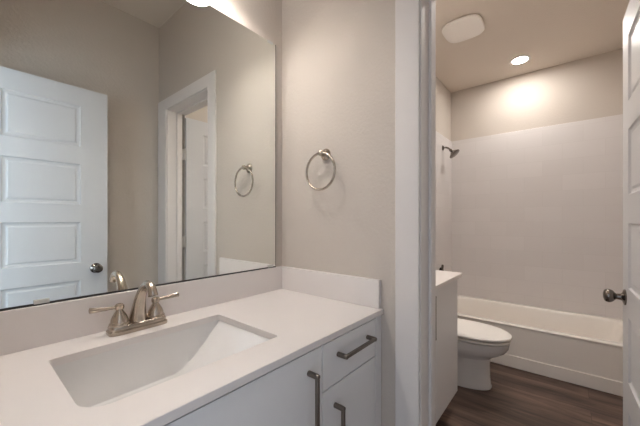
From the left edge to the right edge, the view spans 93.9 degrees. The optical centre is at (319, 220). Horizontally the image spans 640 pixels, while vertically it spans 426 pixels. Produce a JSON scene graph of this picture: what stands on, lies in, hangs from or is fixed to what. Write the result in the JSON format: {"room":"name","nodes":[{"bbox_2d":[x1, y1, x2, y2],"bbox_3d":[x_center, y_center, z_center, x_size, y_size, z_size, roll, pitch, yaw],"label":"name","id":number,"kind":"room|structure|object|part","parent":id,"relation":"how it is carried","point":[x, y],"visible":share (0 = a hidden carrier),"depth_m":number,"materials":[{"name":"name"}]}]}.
{"room":"bathroom","nodes":[
{"label":"bathroom","id":0,"kind":"room"},
{"bbox_2d":[3,0,450,308],"bbox_3d":[0.297,-0.164,2.137,0.139,2.782,3.995,0,0,40],"label":"wall","id":1,"kind":"structure","parent":0,"point":[263,17],"depth_m":1.48,"materials":[{"name":"paint"}]},
{"bbox_2d":[0,0,275,310],"bbox_3d":[-0.537,-0.314,1.068,0.012,1.083,1.005,0,0,40],"label":"mirror","id":2,"kind":"object","parent":1,"relation":"attached to","point":[138,137],"visible":1,"depth_m":0.97,"materials":[{"name":"silver mirror"}]},
{"bbox_2d":[0,266,282,355],"bbox_3d":[-0.525,0.282,1.078,0.020,0.109,1.074,0,0,40],"label":"backsplash","id":3,"kind":"structure","parent":1,"relation":"attached to","point":[21,329],"depth_m":0.90,"materials":[{"name":"white stone"}]},
{"bbox_2d":[436,131,451,271],"bbox_3d":[1.298,-0.004,3.232,0.011,1.862,0.809,0,0,40],"label":"tiled wall","id":4,"kind":"structure","parent":1,"relation":"attached to","point":[443,160],"depth_m":3.31,"materials":[{"name":"white tile"}]},
{"bbox_2d":[442,145,459,157],"bbox_3d":[1.417,-0.749,3.232,0.170,0.154,0.120,0,0,40],"label":"shower head","id":5,"kind":"object","parent":4,"relation":"attached to","point":[453,153],"visible":1,"depth_m":3.21},
{"bbox_2d":[282,0,394,425],"bbox_3d":[0.417,-0.164,1.087,1.462,2.782,0.140,0,0,40],"label":"wall","id":6,"kind":"structure","parent":0,"point":[338,56],"depth_m":1.26,"materials":[{"name":"paint"}]},
{"bbox_2d":[306,149,335,190],"bbox_3d":[0.011,-0.222,1.300,0.167,0.188,0.048,0,0,40],"label":"towel ring","id":7,"kind":"object","parent":6,"relation":"attached to","point":[325,154],"visible":1,"depth_m":1.29,"materials":[{"name":"silver metal"}]},
{"bbox_3d":[0.011,-0.290,1.300,0.052,0.052,0.048,0,0,40],"label":"post","id":8,"kind":"part","parent":7,"relation":"part of","materials":[{"name":"silver metal"}]},
{"bbox_2d":[395,0,419,425],"bbox_3d":[0.603,0.141,0.835,0.840,2.171,0.012,0,0,40],"label":"trim","id":9,"kind":"structure","parent":6,"relation":"attached to","point":[407,12],"depth_m":1.07,"materials":[{"name":"paint"}]},
{"bbox_2d":[420,0,434,425],"bbox_3d":[0.632,0.175,0.910,0.642,2.103,0.142,0,0,40],"label":"trim","id":10,"kind":"structure","parent":6,"relation":"attached to","point":[424,4],"depth_m":1.08,"materials":[{"name":"paint"}]},
{"bbox_2d":[435,0,435,425],"bbox_3d":[0.702,0.141,0.951,0.845,2.171,0.012,0,0,40],"label":"trim","id":11,"kind":"structure","parent":6,"relation":"attached to","point":[435,0],"depth_m":1.16,"materials":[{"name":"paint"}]},
{"bbox_2d":[603,0,639,425],"bbox_3d":[1.089,0.190,0.996,0.168,2.050,0.622,0,0,38],"label":"door","id":12,"kind":"structure","parent":6,"relation":"in","point":[630,295],"depth_m":1.14,"materials":[{"name":"grey paint"}]},
{"bbox_3d":[1.204,0.310,1.223,0.066,0.064,0.064,0,0,38],"label":"knob","id":13,"kind":"part","parent":12,"relation":"part of","materials":[{"name":"silver metal"}]},
{"bbox_2d":[436,362,622,425],"bbox_3d":[0.470,1.257,1.082,1.750,0.060,5.400,0,0,40],"label":"floor","id":14,"kind":"structure","parent":0,"point":[516,397],"depth_m":1.99,"materials":[{"name":"brown wood"}]},
{"bbox_2d":[164,315,380,425],"bbox_3d":[-0.304,0.792,0.896,0.590,0.870,1.072,0,0,40],"label":"vanity cabinet","id":15,"kind":"object","parent":14,"relation":"on","point":[337,382],"visible":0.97,"depth_m":0.84,"materials":[{"name":"paint"}]},
{"bbox_2d":[0,266,382,425],"bbox_3d":[-0.316,0.292,0.905,0.562,0.129,1.074,0,0,40],"label":"countertop","id":16,"kind":"structure","parent":15,"relation":"on","point":[299,310],"depth_m":0.83,"materials":[{"name":"white stone"}]},
{"bbox_2d":[88,280,178,336],"bbox_3d":[-0.568,0.257,0.933,0.188,0.159,0.185,0,0,-6],"label":"faucet","id":17,"kind":"object","parent":16,"relation":"on","point":[120,324],"visible":1,"depth_m":0.91,"materials":[{"name":"silver metal"}]},
{"bbox_3d":[-0.625,0.254,0.863,0.017,0.017,0.069,0,0,40],"label":"lever","id":18,"kind":"part","parent":17,"relation":"part of","materials":[{"name":"silver metal"}]},
{"bbox_3d":[-0.600,0.280,0.894,0.055,0.065,0.055,0,0,40],"label":"handle","id":19,"kind":"part","parent":17,"relation":"part of","materials":[{"name":"silver metal"}]},
{"bbox_3d":[-0.568,0.323,0.933,0.059,0.026,0.164,0,0,40],"label":"plate","id":20,"kind":"part","parent":17,"relation":"part of","materials":[{"name":"silver metal"}]},
{"bbox_3d":[-0.531,0.248,0.903,0.154,0.140,0.053,0,0,40],"label":"spout","id":21,"kind":"part","parent":17,"relation":"part of","materials":[{"name":"silver metal"}]},
{"bbox_3d":[-0.535,0.280,0.972,0.055,0.065,0.055,0,0,40],"label":"handle","id":22,"kind":"part","parent":17,"relation":"part of","materials":[{"name":"silver metal"}]},
{"bbox_3d":[-0.510,0.254,1.003,0.017,0.017,0.069,0,0,40],"label":"lever","id":23,"kind":"part","parent":17,"relation":"part of","materials":[{"name":"silver metal"}]},
{"bbox_2d":[52,320,269,406],"bbox_3d":[-0.387,0.426,0.794,0.324,0.138,0.465,0,0,40],"label":"sink","id":24,"kind":"object","parent":16,"relation":"in","point":[108,377],"visible":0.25,"depth_m":0.89,"materials":[{"name":"white ceramic"}]},
{"bbox_3d":[-0.206,0.740,0.627,0.020,0.750,0.638,0,0,40],"label":"door","id":25,"kind":"part","parent":15,"relation":"part of","materials":[{"name":"paint"}]},
{"bbox_3d":[-0.017,0.509,0.810,0.038,0.192,0.016,0,0,40],"label":"handle","id":26,"kind":"part","parent":15,"relation":"part of","materials":[{"name":"grey metal"}]},
{"bbox_3d":[0.059,0.653,0.903,0.038,0.192,0.016,0,0,40],"label":"handle","id":27,"kind":"part","parent":15,"relation":"part of","materials":[{"name":"grey metal"}]},
{"bbox_3d":[0.099,0.433,0.997,0.020,0.136,0.311,0,0,40],"label":"drawer","id":28,"kind":"part","parent":15,"relation":"part of","materials":[{"name":"paint"}]},
{"bbox_3d":[0.099,0.810,0.997,0.020,0.610,0.311,0,0,40],"label":"door","id":29,"kind":"part","parent":15,"relation":"part of","materials":[{"name":"paint"}]},
{"bbox_3d":[0.126,0.415,0.983,0.038,0.016,0.192,0,0,40],"label":"handle","id":30,"kind":"part","parent":15,"relation":"part of","materials":[{"name":"grey metal"}]},
{"bbox_2d":[436,279,456,422],"bbox_3d":[0.430,0.792,1.752,0.556,0.870,0.858,0,0,40],"label":"vanity cabinet","id":31,"kind":"object","parent":14,"relation":"on","point":[446,295],"visible":0.13,"depth_m":1.75,"materials":[{"name":"paint"}]},
{"bbox_3d":[0.572,0.494,1.517,0.038,0.226,0.016,0,0,40],"label":"handle","id":32,"kind":"part","parent":31,"relation":"part of","materials":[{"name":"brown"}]},
{"bbox_2d":[436,270,461,289],"bbox_3d":[0.430,0.292,1.760,0.546,0.129,0.870,0,0,40],"label":"countertop","id":33,"kind":"structure","parent":31,"relation":"on","point":[443,278],"depth_m":1.79,"materials":[{"name":"white stone"}]},
{"bbox_2d":[457,318,511,389],"bbox_3d":[1.057,0.838,2.344,0.758,0.777,0.448,0,0,40],"label":"toilet","id":34,"kind":"object","parent":14,"relation":"on","point":[477,342],"visible":0.37,"depth_m":2.16,"materials":[{"name":"white ceramic"}]},
{"bbox_3d":[1.129,0.855,2.284,0.564,0.012,0.374,0,0,40],"label":"seat","id":35,"kind":"part","parent":34,"relation":"part of","materials":[{"name":"white plastic"}]},
{"bbox_3d":[1.121,0.839,2.291,0.591,0.053,0.380,0,0,40],"label":"lid","id":36,"kind":"part","parent":34,"relation":"part of","materials":[{"name":"white plastic"}]},
{"bbox_2d":[457,295,622,396],"bbox_3d":[1.884,1.049,2.763,1.487,0.356,0.783,0,0,40],"label":"bathtub","id":37,"kind":"object","parent":14,"relation":"on","point":[586,350],"visible":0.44,"depth_m":2.43,"materials":[{"name":"white ceramic"}]},
{"bbox_2d":[457,295,622,347],"bbox_3d":[1.885,1.024,2.764,1.487,0.306,0.782,0,0,40],"label":"basin","id":38,"kind":"object","parent":37,"relation":"in","point":[529,326],"depth_m":2.71,"materials":[{"name":"white ceramic"}]},
{"bbox_2d":[436,0,629,92],"bbox_3d":[0.470,-1.577,1.082,1.750,0.116,5.400,0,0,40],"label":"ceiling","id":39,"kind":"structure","parent":0,"point":[552,32],"depth_m":2.47,"materials":[{"name":"beige paint"}]},
{"bbox_2d":[442,14,484,42],"bbox_3d":[1.129,-1.504,2.357,0.285,0.030,0.305,0,0,40],"label":"exhaust fan","id":40,"kind":"object","parent":39,"relation":"attached to","point":[464,28],"visible":1,"depth_m":2.32,"materials":[{"name":"white plastic"}]},
{"bbox_2d":[509,55,530,64],"bbox_3d":[1.891,-1.516,2.826,0.170,0.006,0.170,0,0,40],"label":"recessed light","id":41,"kind":"object","parent":39,"relation":"in","point":[521,59],"visible":1,"depth_m":2.81,"materials":[{"name":"white plastic"}]},
{"bbox_2d":[451,48,622,140],"bbox_3d":[2.212,-0.164,3.081,1.611,2.782,0.100,0,0,40],"label":"wall","id":42,"kind":"structure","parent":0,"point":[591,87],"depth_m":2.99,"materials":[{"name":"paint"}]},
{"bbox_2d":[452,114,622,318],"bbox_3d":[2.138,-0.004,3.070,1.511,1.862,0.011,0,0,40],"label":"tiled wall","id":43,"kind":"structure","parent":42,"relation":"attached to","point":[537,213],"depth_m":2.99,"materials":[{"name":"white tile"}]}
]}

